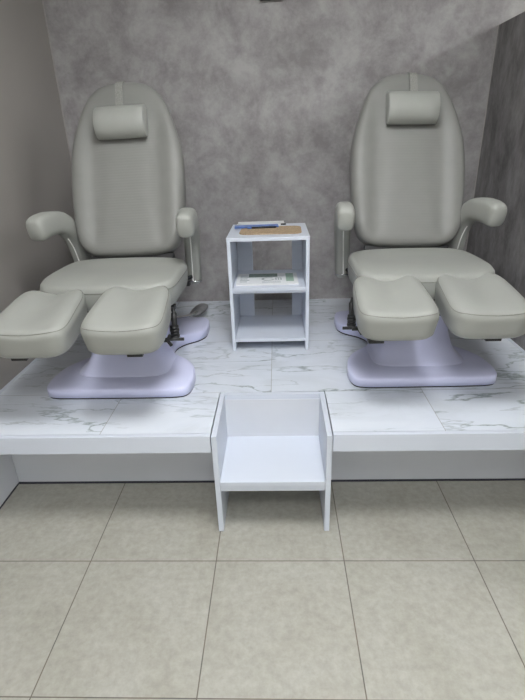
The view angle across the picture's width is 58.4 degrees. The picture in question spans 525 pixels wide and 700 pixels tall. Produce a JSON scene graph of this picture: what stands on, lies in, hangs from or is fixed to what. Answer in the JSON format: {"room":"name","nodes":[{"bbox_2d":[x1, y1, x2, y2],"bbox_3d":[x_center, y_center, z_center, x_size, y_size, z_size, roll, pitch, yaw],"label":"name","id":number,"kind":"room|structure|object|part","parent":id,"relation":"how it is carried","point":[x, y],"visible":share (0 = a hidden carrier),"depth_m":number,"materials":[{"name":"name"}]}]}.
{"room":"salon","nodes":[
{"label":"salon","id":0,"kind":"room"},
{"bbox_2d":[0,0,74,389],"bbox_3d":[-1.246,0.034,0.011,0.137,2.700,6.130,-1,24,2],"label":"wall","id":1,"kind":"structure","parent":0,"point":[35,162],"depth_m":2.22,"materials":[{"name":"beige paint"}]},
{"bbox_2d":[0,480,524,699],"bbox_3d":[1.355,1.258,0.490,5.300,0.080,6.150,-1,24,2],"label":"floor","id":2,"kind":"structure","parent":0,"point":[412,590],"depth_m":1.54,"materials":[{"name":"beige tile"}]},
{"bbox_2d":[0,298,524,508],"bbox_3d":[0.070,0.182,2.394,2.319,0.428,1.524,-1,24,2],"label":"raised platform","id":3,"kind":"object","parent":2,"relation":"on","point":[472,433],"visible":0.6,"depth_m":1.94,"materials":[{"name":"white stone"}]},
{"bbox_3d":[-1.095,0.473,1.901,0.014,0.356,0.282,-1,24,2],"label":"panel","id":4,"kind":"part","parent":3,"relation":"part of","materials":[{"name":"white laminate"}]},
{"bbox_2d":[0,81,209,398],"bbox_3d":[-0.605,-0.494,1.973,0.667,1.187,1.283,-2,24,-1],"label":"chair","id":5,"kind":"object","parent":3,"relation":"on","point":[128,180],"visible":1,"depth_m":1.99,"materials":[{"name":"beige leather"}]},
{"bbox_3d":[-0.803,-0.023,1.640,0.052,0.040,0.206,-1,24,2],"label":"mounting plate","id":6,"kind":"part","parent":5,"relation":"part of","materials":[{"name":"black plastic"}]},
{"bbox_3d":[-0.875,-0.427,2.075,0.080,0.377,0.387,2,24,9],"label":"armrest","id":7,"kind":"part","parent":5,"relation":"part of","materials":[{"name":"grey leather"}]},
{"bbox_3d":[-0.591,-0.276,1.936,0.534,0.131,0.416,-1,24,2],"label":"seat","id":8,"kind":"part","parent":5,"relation":"part of","materials":[{"name":"grey leather"}]},
{"bbox_3d":[-0.604,-0.807,2.112,0.508,0.775,0.105,-2,0,3],"label":"backrest","id":9,"kind":"part","parent":5,"relation":"part of","materials":[{"name":"grey leather"}]},
{"bbox_3d":[-0.415,-0.036,1.622,0.052,0.040,0.206,-1,24,2],"label":"mounting plate","id":10,"kind":"part","parent":5,"relation":"part of","materials":[{"name":"black plastic"}]},
{"bbox_3d":[-0.586,-0.212,1.990,0.490,0.032,0.580,-1,24,2],"label":"seat frame","id":11,"kind":"part","parent":5,"relation":"part of","materials":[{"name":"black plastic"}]},
{"bbox_3d":[-0.360,-0.036,1.763,0.044,0.049,0.008,-1,24,2],"label":"wing knob","id":12,"kind":"part","parent":5,"relation":"part of","materials":[{"name":"black plastic"}]},
{"bbox_3d":[-0.357,-0.111,1.785,0.070,0.102,0.039,-1,24,2],"label":"adjuster rod","id":13,"kind":"part","parent":5,"relation":"part of","materials":[{"name":"black plastic"}]},
{"bbox_3d":[-0.344,-0.041,1.773,0.095,0.012,0.012,-1,24,2],"label":"lever","id":14,"kind":"part","parent":5,"relation":"part of","materials":[{"name":"black plastic"}]},
{"bbox_3d":[-0.335,-0.071,1.792,0.036,0.044,0.035,-1,24,2],"label":"clamp knob","id":15,"kind":"part","parent":5,"relation":"part of","materials":[{"name":"black plastic"}]},
{"bbox_3d":[-0.313,-0.435,2.053,0.080,0.377,0.387,-4,24,-4],"label":"armrest","id":16,"kind":"part","parent":5,"relation":"part of","materials":[{"name":"grey leather"}]},
{"bbox_2d":[226,223,309,350],"bbox_3d":[0.036,-0.321,2.335,0.368,0.542,0.375,-1,24,2],"label":"shelf unit","id":17,"kind":"object","parent":3,"relation":"on","point":[246,327],"visible":0.91,"depth_m":2.31,"materials":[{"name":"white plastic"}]},
{"bbox_3d":[-0.139,-0.306,2.333,0.016,0.525,0.349,-1,24,2],"label":"panel","id":18,"kind":"part","parent":17,"relation":"part of","materials":[{"name":"white plastic"}]},
{"bbox_2d":[237,221,285,225],"bbox_3d":[-0.007,-0.631,2.352,0.243,0.013,0.080,-2,24,0],"label":"leaflet","id":19,"kind":"object","parent":17,"relation":"on","point":[280,223],"visible":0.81,"depth_m":2.33,"materials":[{"name":"white paper"}]},
{"bbox_2d":[236,272,298,285],"bbox_3d":[0.023,-0.343,2.270,0.292,0.008,0.192,-1,24,1],"label":"magazine","id":20,"kind":"object","parent":17,"relation":"on","point":[257,279],"visible":1,"depth_m":2.25,"materials":[{"name":"white paper"}]},
{"bbox_2d":[239,226,301,234],"bbox_3d":[0.039,-0.563,2.205,0.285,0.004,0.205,-1,24,3],"label":"mat","id":21,"kind":"object","parent":17,"relation":"on","point":[281,229],"visible":0.83,"depth_m":2.17,"materials":[{"name":"beige"}]},
{"bbox_2d":[235,224,278,228],"bbox_3d":[-0.029,-0.603,2.287,0.212,0.005,0.066,-2,24,-1],"label":"booklet","id":22,"kind":"object","parent":21,"relation":"on","point":[236,226],"visible":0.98,"depth_m":2.28,"materials":[{"name":"blue paper"}]},
{"bbox_2d":[247,226,276,228],"bbox_3d":[-0.001,-0.586,2.243,0.143,0.010,0.010,-3,24,-2],"label":"pen","id":23,"kind":"object","parent":21,"relation":"on","point":[259,226],"visible":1,"depth_m":2.24,"materials":[{"name":"black plastic"}]},
{"bbox_3d":[0.211,-0.311,2.321,0.016,0.525,0.349,-1,24,2],"label":"panel","id":24,"kind":"part","parent":17,"relation":"part of","materials":[{"name":"white plastic"}]},
{"bbox_2d":[334,72,524,387],"bbox_3d":[0.630,-0.547,2.003,0.704,1.187,1.278,-1,24,2],"label":"chair","id":25,"kind":"object","parent":3,"relation":"on","point":[410,287],"visible":1,"depth_m":2.00,"materials":[{"name":"beige leather"}]},
{"bbox_3d":[0.356,-0.470,2.083,0.080,0.377,0.387,2,24,8],"label":"armrest","id":26,"kind":"part","parent":25,"relation":"part of","materials":[{"name":"grey leather"}]},
{"bbox_3d":[0.359,-0.086,1.825,0.095,0.012,0.012,-1,24,2],"label":"lever","id":27,"kind":"part","parent":25,"relation":"part of","materials":[{"name":"black plastic"}]},
{"bbox_3d":[0.370,-0.157,1.836,0.070,0.102,0.039,-1,24,2],"label":"adjuster rod","id":28,"kind":"part","parent":25,"relation":"part of","materials":[{"name":"black plastic"}]},
{"bbox_3d":[0.350,-0.116,1.844,0.036,0.044,0.035,-1,24,2],"label":"clamp knob","id":29,"kind":"part","parent":25,"relation":"part of","materials":[{"name":"black plastic"}]},
{"bbox_3d":[0.385,-0.080,1.671,0.052,0.040,0.206,-1,24,2],"label":"mounting plate","id":30,"kind":"part","parent":25,"relation":"part of","materials":[{"name":"black plastic"}]},
{"bbox_3d":[0.652,-0.852,2.122,0.508,0.775,0.105,0,0,1],"label":"backrest","id":31,"kind":"part","parent":25,"relation":"part of","materials":[{"name":"grey leather"}]},
{"bbox_3d":[0.635,-0.321,1.947,0.534,0.131,0.416,-1,24,2],"label":"seat","id":32,"kind":"part","parent":25,"relation":"part of","materials":[{"name":"grey leather"}]},
{"bbox_3d":[0.918,-0.481,2.068,0.080,0.377,0.387,-4,24,-5],"label":"armrest","id":33,"kind":"part","parent":25,"relation":"part of","materials":[{"name":"grey leather"}]},
{"bbox_3d":[0.776,-0.088,1.661,0.052,0.040,0.206,-1,24,2],"label":"mounting plate","id":34,"kind":"part","parent":25,"relation":"part of","materials":[{"name":"black plastic"}]},
{"bbox_2d":[211,392,332,530],"bbox_3d":[0.041,0.429,1.835,0.417,0.430,0.312,-1,24,2],"label":"step stool","id":35,"kind":"object","parent":2,"relation":"on","point":[240,463],"visible":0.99,"depth_m":1.77,"materials":[{"name":"white plastic"}]},
{"bbox_3d":[-0.158,0.431,1.842,0.019,0.426,0.312,-1,24,2],"label":"panel","id":36,"kind":"part","parent":35,"relation":"part of","materials":[{"name":"white plastic"}]},
{"bbox_3d":[0.042,0.278,1.929,0.379,0.230,0.019,-1,24,2],"label":"panel","id":37,"kind":"part","parent":35,"relation":"part of","materials":[{"name":"white plastic"}]},
{"bbox_3d":[0.240,0.424,1.828,0.019,0.426,0.312,-1,24,2],"label":"panel","id":38,"kind":"part","parent":35,"relation":"part of","materials":[{"name":"white plastic"}]},
{"bbox_2d":[43,0,524,301],"bbox_3d":[1.468,-1.219,2.653,5.143,2.700,0.148,-1,24,2],"label":"wall","id":39,"kind":"structure","parent":0,"point":[264,100],"depth_m":2.51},
{"bbox_2d":[42,0,70,159],"bbox_3d":[-1.105,-1.295,2.608,0.007,2.172,0.004,-1,24,2],"label":"trim","id":40,"kind":"structure","parent":39,"relation":"attached to","point":[42,0],"depth_m":2.53,"materials":[{"name":"grey"}]},
{"bbox_2d":[465,24,498,250],"bbox_3d":[1.220,-0.997,2.675,0.004,1.434,0.004,-1,24,2],"label":"trim","id":41,"kind":"structure","parent":39,"relation":"attached to","point":[498,24],"depth_m":2.55,"materials":[{"name":"grey"}]},
{"bbox_2d":[466,11,524,349],"bbox_3d":[1.229,-0.412,1.879,0.050,1.862,1.932,-1,24,2],"label":"wall","id":42,"kind":"structure","parent":0,"point":[501,169],"depth_m":2.33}
]}

